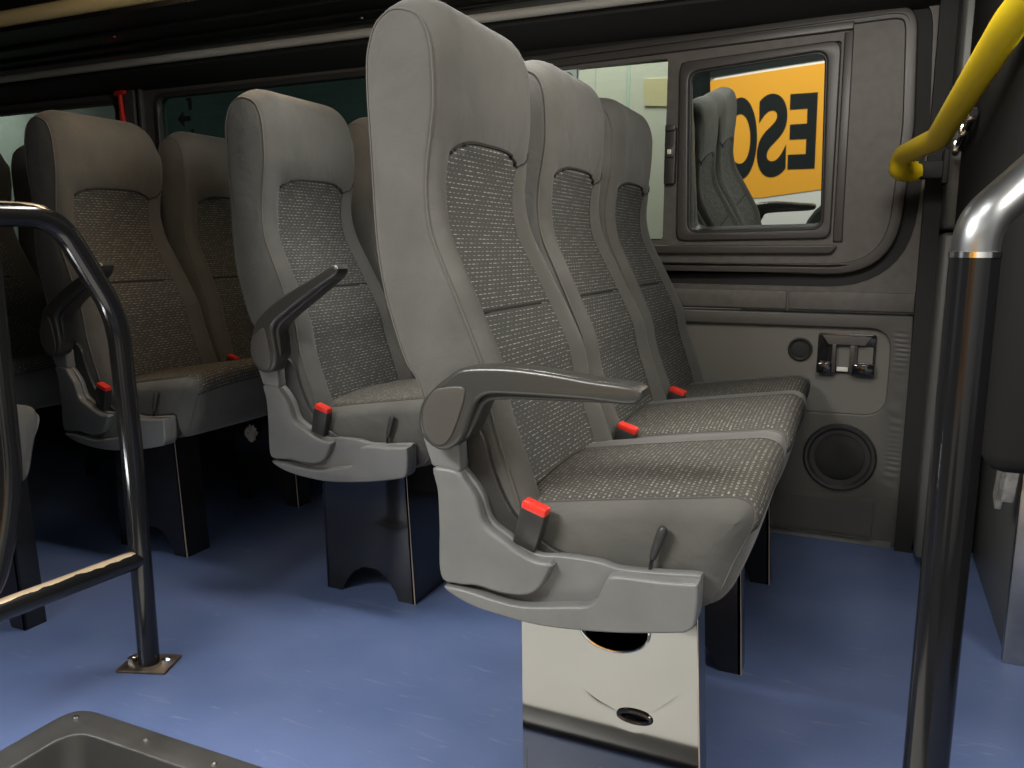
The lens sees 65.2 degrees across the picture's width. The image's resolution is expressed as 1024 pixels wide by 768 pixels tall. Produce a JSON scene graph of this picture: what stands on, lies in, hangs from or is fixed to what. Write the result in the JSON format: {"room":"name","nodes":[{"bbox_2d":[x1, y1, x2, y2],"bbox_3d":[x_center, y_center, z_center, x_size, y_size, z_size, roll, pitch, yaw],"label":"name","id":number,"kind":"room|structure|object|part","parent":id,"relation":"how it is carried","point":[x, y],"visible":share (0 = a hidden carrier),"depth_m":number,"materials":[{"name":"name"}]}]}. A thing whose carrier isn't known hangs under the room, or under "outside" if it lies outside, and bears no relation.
{"room":"vehicle interior","nodes":[
{"label":"vehicle interior","id":0,"kind":"room"},
{"bbox_2d":[0,5,939,313],"bbox_3d":[-0.888,-0.827,2.925,4.318,0.995,0.050,4,11,24],"label":"wall","id":1,"kind":"structure","parent":0,"point":[901,277],"depth_m":2.21,"materials":[{"name":"grey plastic"}]},
{"bbox_2d":[0,100,119,120],"bbox_3d":[-2.138,-0.873,3.467,1.302,0.600,0.036,4,11,24],"label":"window","id":2,"kind":"structure","parent":1,"relation":"in","point":[100,103],"depth_m":3.26,"materials":[{"name":"black glass"}]},
{"bbox_2d":[113,90,125,121],"bbox_3d":[-1.524,-1.043,3.123,0.061,0.201,0.028,4,11,24],"label":"hammer","id":3,"kind":"object","parent":1,"relation":"attached to","point":[119,93],"visible":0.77,"depth_m":3.11,"materials":[{"name":"red plastic"}]},
{"bbox_3d":[-1.516,-1.033,3.121,0.035,0.181,0.028,4,11,24],"label":"handle","id":4,"kind":"part","parent":3,"relation":"part of","materials":[{"name":"red plastic"}]},
{"bbox_2d":[124,89,145,131],"bbox_3d":[-1.464,-0.787,3.153,0.088,0.730,0.020,4,11,24],"label":"trim","id":5,"kind":"structure","parent":1,"relation":"attached to","point":[130,98],"depth_m":3.10,"materials":[{"name":"grey plastic"}]},
{"bbox_2d":[154,70,367,151],"bbox_3d":[-0.804,-0.777,2.881,1.233,0.609,0.036,4,11,24],"label":"window","id":6,"kind":"structure","parent":1,"relation":"in","point":[345,92],"depth_m":2.92,"materials":[{"name":"black glass"}]},
{"bbox_2d":[178,97,194,132],"bbox_3d":[-1.237,-0.996,3.035,0.080,0.170,0.004,4,11,24],"label":"sticker","id":7,"kind":"object","parent":6,"relation":"attached to","point":[182,118],"visible":0.87,"depth_m":3.03,"materials":[{"name":"black"}]},
{"bbox_2d":[186,97,191,109],"bbox_3d":[-1.217,-1.056,3.015,0.024,0.045,0.004,4,11,24],"label":"print","id":8,"kind":"object","parent":7,"relation":"on","point":[189,99],"depth_m":3.01,"materials":[{"name":"black"}]},
{"bbox_2d":[0,0,940,105],"bbox_3d":[-0.926,-1.140,2.794,4.312,0.115,0.230,4,11,24],"label":"trim","id":9,"kind":"structure","parent":1,"relation":"attached to","point":[666,17],"depth_m":2.34,"materials":[{"name":"black plastic"}]},
{"bbox_2d":[38,308,912,545],"bbox_3d":[-0.888,-0.015,3.057,4.325,0.640,0.062,4,11,24],"label":"trim","id":10,"kind":"structure","parent":1,"relation":"attached to","point":[875,425],"depth_m":2.23,"materials":[{"name":"grey plastic"}]},
{"bbox_2d":[520,8,932,285],"bbox_3d":[0.469,-0.668,2.333,1.328,0.748,0.093,4,11,24],"label":"window","id":11,"kind":"structure","parent":1,"relation":"in","point":[779,139],"depth_m":2.20,"materials":[{"name":"grey plastic"}]},
{"bbox_2d":[564,69,578,78],"bbox_3d":[0.144,-0.924,2.428,0.124,0.068,0.003,4,11,24],"label":"window sticker","id":12,"kind":"object","parent":11,"relation":"attached to","point":[575,72],"visible":0.1,"depth_m":2.41,"materials":[{"name":"white"}]},
{"bbox_3d":[0.403,-0.954,2.295,1.065,0.048,0.020,4,11,24],"label":"head rail","id":13,"kind":"part","parent":11,"relation":"part of","materials":[{"name":"grey plastic"}]},
{"bbox_3d":[0.399,-0.401,2.389,1.059,0.026,0.024,4,11,24],"label":"sill","id":14,"kind":"part","parent":11,"relation":"part of","materials":[{"name":"grey plastic"}]},
{"bbox_3d":[0.675,-0.661,2.228,0.427,0.516,0.026,4,11,24],"label":"sliding frame","id":15,"kind":"part","parent":11,"relation":"part of","materials":[{"name":"grey plastic"}]},
{"bbox_3d":[0.687,-0.665,2.249,0.389,0.480,0.062,4,11,24],"label":"pane","id":16,"kind":"part","parent":11,"relation":"part of","materials":[{"name":"clear glass"}]},
{"bbox_2d":[674,288,786,308],"bbox_3d":[-1.049,-0.373,3.049,3.988,0.051,0.018,4,11,24],"label":"trim","id":17,"kind":"structure","parent":1,"relation":"attached to","point":[771,299],"depth_m":2.30,"materials":[{"name":"grey plastic"}]},
{"bbox_2d":[686,322,889,413],"bbox_3d":[0.406,-0.074,2.460,1.360,0.252,0.026,4,11,24],"label":"trim","id":18,"kind":"structure","parent":1,"relation":"attached to","point":[723,351],"depth_m":2.27,"materials":[{"name":"grey plastic"}]},
{"bbox_2d":[788,337,812,360],"bbox_3d":[0.811,-0.098,2.254,0.066,0.066,0.009,4,11,24],"label":"air vent","id":19,"kind":"object","parent":1,"relation":"attached to","point":[799,349],"visible":1,"depth_m":2.25,"materials":[{"name":"grey plastic"}]},
{"bbox_2d":[791,340,808,357],"bbox_3d":[0.812,-0.098,2.255,0.049,0.049,0.003,4,11,24],"label":"grille","id":20,"kind":"object","parent":19,"relation":"attached to","point":[799,348],"depth_m":2.25,"materials":[{"name":"grey plastic"}]},
{"bbox_2d":[816,333,876,375],"bbox_3d":[0.917,-0.082,2.197,0.148,0.110,0.030,4,11,24],"label":"cup holder","id":21,"kind":"object","parent":1,"relation":"attached to","point":[855,354],"visible":1,"depth_m":2.20,"materials":[{"name":"black plastic"}]},
{"bbox_2d":[816,362,874,375],"bbox_3d":[0.916,-0.042,2.200,0.148,0.030,0.022,4,11,24],"label":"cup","id":22,"kind":"object","parent":21,"relation":"on","point":[856,368],"depth_m":2.20,"materials":[{"name":"black plastic"}]},
{"bbox_3d":[0.927,-0.083,2.207,0.130,0.085,0.003,4,11,24],"label":"plate","id":23,"kind":"part","parent":21,"relation":"part of","materials":[{"name":"grey plastic"}]},
{"bbox_2d":[788,291,915,312],"bbox_3d":[0.923,-0.226,2.183,0.316,0.051,0.018,4,11,24],"label":"trim","id":24,"kind":"structure","parent":1,"relation":"attached to","point":[805,300],"depth_m":2.17,"materials":[{"name":"grey plastic"}]},
{"bbox_2d":[881,331,910,497],"bbox_3d":[1.041,0.086,2.167,0.048,0.460,0.002,4,11,24],"label":"trim","id":25,"kind":"structure","parent":1,"relation":"attached to","point":[901,339],"depth_m":2.17,"materials":[{"name":"grey plastic"}]},
{"bbox_2d":[894,0,959,552],"bbox_3d":[1.087,-0.357,2.091,0.040,1.640,0.100,4,11,24],"label":"trim","id":26,"kind":"structure","parent":1,"relation":"attached to","point":[949,9],"depth_m":2.07,"materials":[{"name":"black plastic"}]},
{"bbox_2d":[889,0,1023,184],"bbox_3d":[0.783,-0.494,1.426,0.135,0.194,1.190,4,10,21],"label":"grab rail","id":27,"kind":"object","parent":1,"relation":"attached to","point":[1005,30],"visible":1,"depth_m":1.32,"materials":[{"name":"yellow metal"}]},
{"bbox_2d":[0,432,1023,767],"bbox_3d":[-1.025,0.532,1.870,5.100,0.040,2.430,4,11,24],"label":"floor","id":28,"kind":"structure","parent":0,"point":[278,666],"depth_m":1.63,"materials":[{"name":"blue plastic"}]},
{"bbox_2d":[0,404,46,630],"bbox_3d":[-1.313,-0.036,1.559,0.611,1.185,0.450,4,11,24],"label":"seat","id":29,"kind":"object","parent":28,"relation":"on","point":[24,573],"visible":0.48,"depth_m":1.73,"materials":[{"name":"plastic"}]},
{"bbox_3d":[-1.160,0.326,1.773,0.252,0.400,0.050,4,11,24],"label":"leg","id":30,"kind":"part","parent":29,"relation":"part of","materials":[{"name":"black metal"}]},
{"bbox_2d":[17,404,38,479],"bbox_3d":[-1.236,0.138,1.542,0.428,0.181,0.430,4,11,24],"label":"cushion","id":31,"kind":"object","parent":29,"relation":"on","point":[28,419],"depth_m":1.62,"materials":[{"name":"fabric"}]},
{"bbox_2d":[0,153,60,408],"bbox_3d":[-1.624,-0.210,2.579,0.611,1.185,0.431,4,11,24],"label":"seat","id":32,"kind":"object","parent":28,"relation":"on","point":[36,381],"visible":0.48,"depth_m":2.69,"materials":[{"name":"fabric"}]},
{"bbox_3d":[-1.769,-0.476,2.600,0.070,0.268,0.287,3,10,24],"label":"panel","id":33,"kind":"part","parent":32,"relation":"part of","materials":[{"name":"grey fabric"}]},
{"bbox_3d":[-1.764,-0.418,2.608,0.294,0.788,0.430,3,10,24],"label":"backrest","id":34,"kind":"part","parent":32,"relation":"part of","materials":[{"name":"fabric"}]},
{"bbox_3d":[-1.693,-0.189,2.615,0.106,0.314,0.308,3,10,24],"label":"panel","id":35,"kind":"part","parent":32,"relation":"part of","materials":[{"name":"grey fabric"}]},
{"bbox_3d":[-1.520,-0.083,2.500,0.340,0.072,0.294,4,11,24],"label":"cushion panel","id":36,"kind":"part","parent":32,"relation":"part of","materials":[{"name":"grey fabric"}]},
{"bbox_2d":[12,363,60,408],"bbox_3d":[-1.542,-0.038,2.572,0.428,0.181,0.430,4,11,24],"label":"cushion","id":37,"kind":"object","parent":32,"relation":"on","point":[36,384],"depth_m":2.38,"materials":[{"name":"fabric"}]},
{"bbox_2d":[11,145,112,475],"bbox_3d":[-1.445,-0.278,2.976,0.611,1.185,0.431,4,11,24],"label":"seat","id":38,"kind":"object","parent":28,"relation":"on","point":[93,457],"visible":0.06,"depth_m":2.85,"materials":[{"name":"fabric"}]},
{"bbox_3d":[-1.585,-0.486,3.004,0.294,0.788,0.430,3,10,24],"label":"backrest","id":39,"kind":"part","parent":38,"relation":"part of","materials":[{"name":"fabric"}]},
{"bbox_3d":[-1.438,0.139,2.866,0.252,0.400,0.050,4,11,24],"label":"leg","id":40,"kind":"part","parent":38,"relation":"part of","materials":[{"name":"black"}]},
{"bbox_2d":[0,201,181,674],"bbox_3d":[-0.865,0.174,1.202,0.116,0.892,0.800,4,11,24],"label":"handrail","id":41,"kind":"object","parent":28,"relation":"on","point":[148,659],"visible":1,"depth_m":1.43,"materials":[{"name":"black metal"}]},
{"bbox_3d":[-0.875,0.381,1.214,0.037,0.067,0.750,4,11,24],"label":"rail","id":42,"kind":"part","parent":41,"relation":"part of","materials":[{"name":"metal"}]},
{"bbox_3d":[-0.722,0.557,1.593,0.100,0.006,0.070,1,10,4],"label":"plate","id":43,"kind":"part","parent":41,"relation":"part of","materials":[{"name":"metal"}]},
{"bbox_2d":[0,711,262,767],"bbox_3d":[-0.380,0.802,0.767,1.290,0.230,0.945,4,11,24],"label":"well","id":44,"kind":"object","parent":28,"relation":"in","point":[77,739],"visible":1,"depth_m":1.33,"materials":[{"name":"plastic"}]},
{"bbox_2d":[24,110,267,557],"bbox_3d":[-0.997,-0.155,2.259,0.611,1.185,0.504,4,11,24],"label":"seat","id":45,"kind":"object","parent":28,"relation":"on","point":[104,176],"visible":0.84,"depth_m":2.17,"materials":[{"name":"fabric"}]},
{"bbox_3d":[-1.110,-0.191,2.051,0.320,0.124,0.044,-31,-4,25],"label":"armrest","id":46,"kind":"part","parent":45,"relation":"part of","materials":[{"name":"grey plastic"}]},
{"bbox_3d":[-1.098,-0.014,2.127,0.170,0.183,0.012,4,11,24],"label":"hinge plate","id":47,"kind":"part","parent":45,"relation":"part of","materials":[{"name":"grey plastic"}]},
{"bbox_3d":[-1.122,-0.369,2.321,0.294,0.788,0.430,3,10,24],"label":"backrest","id":48,"kind":"part","parent":45,"relation":"part of","materials":[{"name":"fabric"}]},
{"bbox_3d":[-1.127,-0.427,2.313,0.070,0.268,0.287,3,10,24],"label":"panel","id":49,"kind":"part","parent":45,"relation":"part of","materials":[{"name":"grey fabric"}]},
{"bbox_3d":[-1.051,-0.140,2.328,0.106,0.314,0.308,3,10,24],"label":"panel","id":50,"kind":"part","parent":45,"relation":"part of","materials":[{"name":"grey fabric"}]},
{"bbox_3d":[-0.969,0.254,2.196,0.252,0.400,0.080,4,11,24],"label":"leg","id":51,"kind":"part","parent":45,"relation":"part of","materials":[{"name":"black metal"}]},
{"bbox_2d":[111,377,267,436],"bbox_3d":[-0.900,0.011,2.285,0.428,0.181,0.430,4,11,24],"label":"cushion","id":52,"kind":"object","parent":45,"relation":"on","point":[196,405],"depth_m":2.07,"materials":[{"name":"fabric"}]},
{"bbox_3d":[-0.878,-0.034,2.213,0.340,0.072,0.294,4,11,24],"label":"cushion panel","id":53,"kind":"part","parent":45,"relation":"part of","materials":[{"name":"grey fabric"}]},
{"bbox_2d":[158,131,309,507],"bbox_3d":[-0.801,-0.230,2.693,0.611,1.185,0.431,4,11,24],"label":"seat","id":54,"kind":"object","parent":28,"relation":"on","point":[195,197],"visible":0.35,"depth_m":2.58,"materials":[{"name":"fabric"}]},
{"bbox_3d":[-0.941,-0.437,2.721,0.294,0.788,0.430,3,10,24],"label":"backrest","id":55,"kind":"part","parent":54,"relation":"part of","materials":[{"name":"fabric"}]},
{"bbox_3d":[-0.946,-0.496,2.714,0.070,0.268,0.287,3,10,24],"label":"panel","id":56,"kind":"part","parent":54,"relation":"part of","materials":[{"name":"grey fabric"}]},
{"bbox_3d":[-0.870,-0.209,2.728,0.106,0.314,0.308,3,10,24],"label":"panel","id":57,"kind":"part","parent":54,"relation":"part of","materials":[{"name":"grey fabric"}]},
{"bbox_2d":[245,424,257,441],"bbox_3d":[-0.838,0.157,2.570,0.038,0.060,0.036,4,11,24],"label":"crumpled paper","id":58,"kind":"object","parent":54,"relation":"attached to","point":[251,433],"visible":1,"depth_m":2.56,"materials":[{"name":"white paper"}]},
{"bbox_3d":[-0.785,0.184,2.602,0.252,0.400,0.060,4,11,24],"label":"leg","id":59,"kind":"part","parent":54,"relation":"part of","materials":[{"name":"black metal"}]},
{"bbox_2d":[225,89,444,604],"bbox_3d":[-0.353,-0.107,1.977,0.611,1.185,0.504,4,11,24],"label":"seat","id":60,"kind":"object","parent":28,"relation":"on","point":[344,400],"visible":0.86,"depth_m":1.88,"materials":[{"name":"fabric"}]},
{"bbox_3d":[-0.466,-0.142,1.769,0.320,0.124,0.044,-31,-4,25],"label":"armrest","id":61,"kind":"part","parent":60,"relation":"part of","materials":[{"name":"grey plastic"}]},
{"bbox_3d":[-0.454,0.034,1.845,0.170,0.183,0.012,4,11,24],"label":"hinge plate","id":62,"kind":"part","parent":60,"relation":"part of","materials":[{"name":"grey plastic"}]},
{"bbox_3d":[-0.478,-0.321,2.038,0.294,0.788,0.430,3,10,24],"label":"backrest","id":63,"kind":"part","parent":60,"relation":"part of","materials":[{"name":"fabric"}]},
{"bbox_3d":[-0.483,-0.379,2.030,0.070,0.268,0.287,3,10,24],"label":"panel","id":64,"kind":"part","parent":60,"relation":"part of","materials":[{"name":"grey fabric"}]},
{"bbox_3d":[-0.407,-0.092,2.045,0.106,0.314,0.308,3,10,24],"label":"panel","id":65,"kind":"part","parent":60,"relation":"part of","materials":[{"name":"grey fabric"}]},
{"bbox_3d":[-0.234,0.014,1.931,0.340,0.072,0.294,4,11,24],"label":"cushion panel","id":66,"kind":"part","parent":60,"relation":"part of","materials":[{"name":"grey fabric"}]},
{"bbox_2d":[330,378,431,466],"bbox_3d":[-0.256,0.059,2.003,0.428,0.181,0.430,4,11,24],"label":"cushion","id":67,"kind":"object","parent":60,"relation":"on","point":[361,408],"depth_m":1.81,"materials":[{"name":"fabric"}]},
{"bbox_3d":[-0.310,0.296,1.945,0.252,0.400,0.150,4,11,24],"label":"leg","id":68,"kind":"part","parent":60,"relation":"part of","materials":[{"name":"black metal"}]},
{"bbox_2d":[416,448,419,464],"bbox_3d":[-0.376,0.147,1.843,0.370,0.040,0.042,4,11,24],"label":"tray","id":69,"kind":"object","parent":60,"relation":"on","point":[417,449],"depth_m":1.76,"materials":[{"name":"grey plastic"}]},
{"bbox_2d":[348,117,414,377],"bbox_3d":[-0.157,-0.181,2.410,0.611,1.185,0.431,4,11,24],"label":"seat","id":70,"kind":"object","parent":28,"relation":"on","point":[362,208],"visible":0.04,"depth_m":2.27,"materials":[{"name":"fabric"}]},
{"bbox_2d":[366,0,786,767],"bbox_3d":[0.107,0.012,1.284,0.615,1.184,0.504,4,11,24],"label":"seat","id":71,"kind":"object","parent":28,"relation":"on","point":[610,555],"visible":1,"depth_m":1.17,"materials":[{"name":"fabric"}]},
{"bbox_3d":[-0.018,-0.202,1.345,0.294,0.788,0.430,2,10,24],"label":"backrest","id":72,"kind":"part","parent":71,"relation":"part of","materials":[{"name":"fabric"}]},
{"bbox_3d":[-0.023,-0.260,1.338,0.070,0.268,0.287,2,10,24],"label":"panel","id":73,"kind":"part","parent":71,"relation":"part of","materials":[{"name":"grey fabric"}]},
{"bbox_3d":[0.008,0.153,1.151,0.170,0.183,0.012,4,11,24],"label":"hinge plate","id":74,"kind":"part","parent":71,"relation":"part of","materials":[{"name":"grey plastic"}]},
{"bbox_3d":[0.023,0.038,1.073,0.320,0.124,0.044,4,11,24],"label":"armrest","id":75,"kind":"part","parent":71,"relation":"part of","materials":[{"name":"grey plastic"}]},
{"bbox_3d":[0.055,0.027,1.351,0.106,0.314,0.308,2,10,24],"label":"panel","id":76,"kind":"part","parent":71,"relation":"part of","materials":[{"name":"grey fabric"}]},
{"bbox_3d":[0.149,0.429,1.172,0.276,0.400,0.050,4,11,24],"label":"leg","id":77,"kind":"part","parent":71,"relation":"part of","materials":[{"name":"metal"}]},
{"bbox_3d":[0.187,0.251,1.078,0.012,0.052,0.005,4,11,24],"label":"recline lever","id":78,"kind":"part","parent":71,"relation":"part of","materials":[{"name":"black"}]},
{"bbox_3d":[0.228,0.133,1.236,0.340,0.072,0.294,4,11,24],"label":"cushion panel","id":79,"kind":"part","parent":71,"relation":"part of","materials":[{"name":"grey fabric"}]},
{"bbox_2d":[541,431,786,604],"bbox_3d":[0.206,0.178,1.309,0.428,0.181,0.430,4,11,24],"label":"cushion","id":80,"kind":"object","parent":71,"relation":"on","point":[608,499],"depth_m":1.12,"materials":[{"name":"fabric"}]},
{"bbox_2d":[524,60,805,675],"bbox_3d":[0.301,-0.061,1.713,0.615,1.184,0.431,4,11,24],"label":"seat","id":81,"kind":"object","parent":28,"relation":"on","point":[566,145],"visible":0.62,"depth_m":1.62,"materials":[{"name":"fabric"}]},
{"bbox_3d":[0.156,-0.328,1.734,0.070,0.268,0.287,2,10,24],"label":"panel","id":82,"kind":"part","parent":81,"relation":"part of","materials":[{"name":"grey fabric"}]},
{"bbox_3d":[0.161,-0.269,1.742,0.294,0.788,0.430,2,10,24],"label":"backrest","id":83,"kind":"part","parent":81,"relation":"part of","materials":[{"name":"fabric"}]},
{"bbox_3d":[0.234,-0.041,1.748,0.106,0.314,0.308,2,10,24],"label":"panel","id":84,"kind":"part","parent":81,"relation":"part of","materials":[{"name":"grey fabric"}]},
{"bbox_3d":[0.407,0.065,1.633,0.340,0.072,0.294,4,11,24],"label":"cushion panel","id":85,"kind":"part","parent":81,"relation":"part of","materials":[{"name":"grey fabric"}]},
{"bbox_2d":[627,390,805,484],"bbox_3d":[0.385,0.110,1.705,0.428,0.181,0.430,4,11,24],"label":"cushion","id":86,"kind":"object","parent":81,"relation":"on","point":[781,412],"depth_m":1.58,"materials":[{"name":"fabric"}]},
{"bbox_3d":[0.340,0.356,1.594,0.252,0.400,0.050,4,11,24],"label":"leg","id":87,"kind":"part","parent":81,"relation":"part of","materials":[{"name":"black metal"}]},
{"bbox_2d":[599,98,810,584],"bbox_3d":[0.471,-0.129,2.110,0.597,1.184,0.438,4,11,24],"label":"seat","id":88,"kind":"object","parent":28,"relation":"on","point":[628,143],"visible":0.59,"depth_m":2.06,"materials":[{"name":"fabric"}]},
{"bbox_3d":[0.335,-0.395,2.130,0.070,0.268,0.287,2,10,24],"label":"panel","id":89,"kind":"part","parent":88,"relation":"part of","materials":[{"name":"grey fabric"}]},
{"bbox_3d":[0.340,-0.337,2.138,0.294,0.788,0.430,2,10,24],"label":"backrest","id":90,"kind":"part","parent":88,"relation":"part of","materials":[{"name":"fabric"}]},
{"bbox_3d":[0.413,-0.109,2.144,0.106,0.314,0.308,2,10,24],"label":"panel","id":91,"kind":"part","parent":88,"relation":"part of","materials":[{"name":"grey fabric"}]},
{"bbox_3d":[0.567,0.023,2.033,0.340,0.072,0.294,4,11,24],"label":"cushion panel","id":92,"kind":"part","parent":88,"relation":"part of","materials":[{"name":"grey fabric"}]},
{"bbox_2d":[690,374,810,384],"bbox_3d":[0.545,0.068,2.105,0.428,0.181,0.430,4,11,24],"label":"cushion","id":93,"kind":"object","parent":88,"relation":"on","point":[695,379],"depth_m":2.11,"materials":[{"name":"fabric"}]},
{"bbox_3d":[0.528,0.285,2.010,0.252,0.400,0.050,4,11,24],"label":"leg","id":94,"kind":"part","parent":88,"relation":"part of","materials":[{"name":"black metal"}]},
{"bbox_2d":[902,154,1023,767],"bbox_3d":[0.469,0.202,0.788,0.186,0.976,0.186,4,11,24],"label":"post","id":95,"kind":"object","parent":28,"relation":"on","point":[975,254],"visible":1,"depth_m":0.73,"materials":[{"name":"black"}]},
{"bbox_3d":[0.412,0.286,0.780,0.041,0.814,0.041,4,11,24],"label":"post","id":96,"kind":"part","parent":95,"relation":"part of","materials":[{"name":"black metal"}]},
{"bbox_3d":[0.487,-0.193,0.728,0.201,0.176,0.039,-4,10,-21],"label":"steel rail","id":97,"kind":"part","parent":95,"relation":"part of","materials":[{"name":"silver metal"}]},
{"bbox_2d":[951,0,1023,665],"bbox_3d":[0.970,-0.168,1.577,0.192,1.440,1.040,4,11,24],"label":"door","id":98,"kind":"structure","parent":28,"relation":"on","point":[990,139],"depth_m":1.37,"materials":[{"name":"black"}]},
{"bbox_3d":[0.906,-0.399,1.472,0.080,0.950,0.870,4,11,24],"label":"panel","id":99,"kind":"part","parent":98,"relation":"part of","materials":[{"name":"black plastic"}]},
{"bbox_3d":[1.129,0.216,1.823,0.030,0.600,0.585,4,11,24],"label":"panel","id":100,"kind":"part","parent":98,"relation":"part of","materials":[{"name":"grey"}]},
{"bbox_2d":[803,423,876,490],"bbox_3d":[0.916,0.205,2.240,0.192,0.192,0.012,4,11,24],"label":"loudspeaker","id":101,"kind":"object","parent":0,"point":[840,456],"visible":1,"depth_m":2.24,"materials":[{"name":"grey plastic"}]},
{"bbox_2d":[815,434,864,479],"bbox_3d":[0.917,0.205,2.242,0.134,0.134,0.008,4,11,24],"label":"grille","id":102,"kind":"object","parent":101,"relation":"attached to","point":[837,456],"depth_m":2.24,"materials":[{"name":"grey"}]},
{"bbox_2d":[908,230,982,552],"bbox_3d":[1.479,-0.340,1.989,0.860,1.720,0.030,4,11,24],"label":"wall","id":103,"kind":"structure","parent":0,"point":[940,232],"depth_m":2.18,"materials":[{"name":"black plastic"}]},
{"bbox_2d":[35,405,873,536],"bbox_3d":[-0.935,0.226,3.083,4.250,0.111,0.028,4,11,24],"label":"trim","id":104,"kind":"structure","parent":103,"relation":"attached to","point":[839,513],"depth_m":2.29,"materials":[{"name":"grey plastic"}]},
{"bbox_2d":[37,428,890,547],"bbox_3d":[-0.911,0.293,3.088,4.300,0.022,0.040,4,11,24],"label":"baseboard","id":105,"kind":"structure","parent":103,"relation":"attached to","point":[803,533],"depth_m":2.30,"materials":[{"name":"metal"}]},
{"bbox_2d":[912,232,952,558],"bbox_3d":[1.111,0.029,2.069,0.075,0.825,0.220,4,11,24],"label":"trim","id":106,"kind":"structure","parent":103,"relation":"attached to","point":[944,241],"depth_m":2.00,"materials":[{"name":"grey"}]},
{"bbox_2d":[939,0,974,230],"bbox_3d":[1.111,-0.768,1.932,0.075,0.778,0.220,4,11,24],"label":"trim","id":107,"kind":"structure","parent":103,"relation":"attached to","point":[966,7],"depth_m":1.89,"materials":[{"name":"grey"}]},
{"bbox_3d":[-0.907,-1.168,1.848,5.100,0.040,1.910,4,11,24],"label":"ceiling","id":108,"kind":"structure","parent":0,"visible":0},
{"bbox_2d":[0,0,663,82],"bbox_3d":[-1.027,-1.151,2.452,4.380,0.189,0.495,4,11,24],"label":"luggage rack","id":109,"kind":"object","parent":108,"relation":"attached to","point":[164,31],"visible":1,"depth_m":2.39,"materials":[{"name":"black plastic"}]},
{"bbox_2d":[0,0,161,27],"bbox_3d":[-1.168,-1.043,2.198,4.340,0.042,0.041,4,11,24],"label":"grab rail","id":110,"kind":"object","parent":109,"relation":"attached to","point":[60,8],"visible":1,"depth_m":2.23,"materials":[{"name":"brown"}]},
{"label":"outside","id":111,"kind":"structure","parent":0,"visible":0},
{"bbox_3d":[-0.760,1.096,2.196,15.000,0.060,13.000,4,11,24],"label":"ground","id":112,"kind":"structure","parent":111,"visible":0},
{"bbox_2d":[0,45,907,314],"bbox_3d":[0.521,-1.489,4.674,15.000,4.200,0.100,4,11,24],"label":"wall","id":113,"kind":"structure","parent":112,"relation":"on","point":[12,128],"depth_m":6.59,"materials":[{"name":"grey plastic"}]},
{"bbox_2d":[579,62,726,308],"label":"window","id":114,"kind":"structure","parent":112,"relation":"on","point":[642,88],"depth_m":3.15,"materials":[{"name":"white"}]}
]}

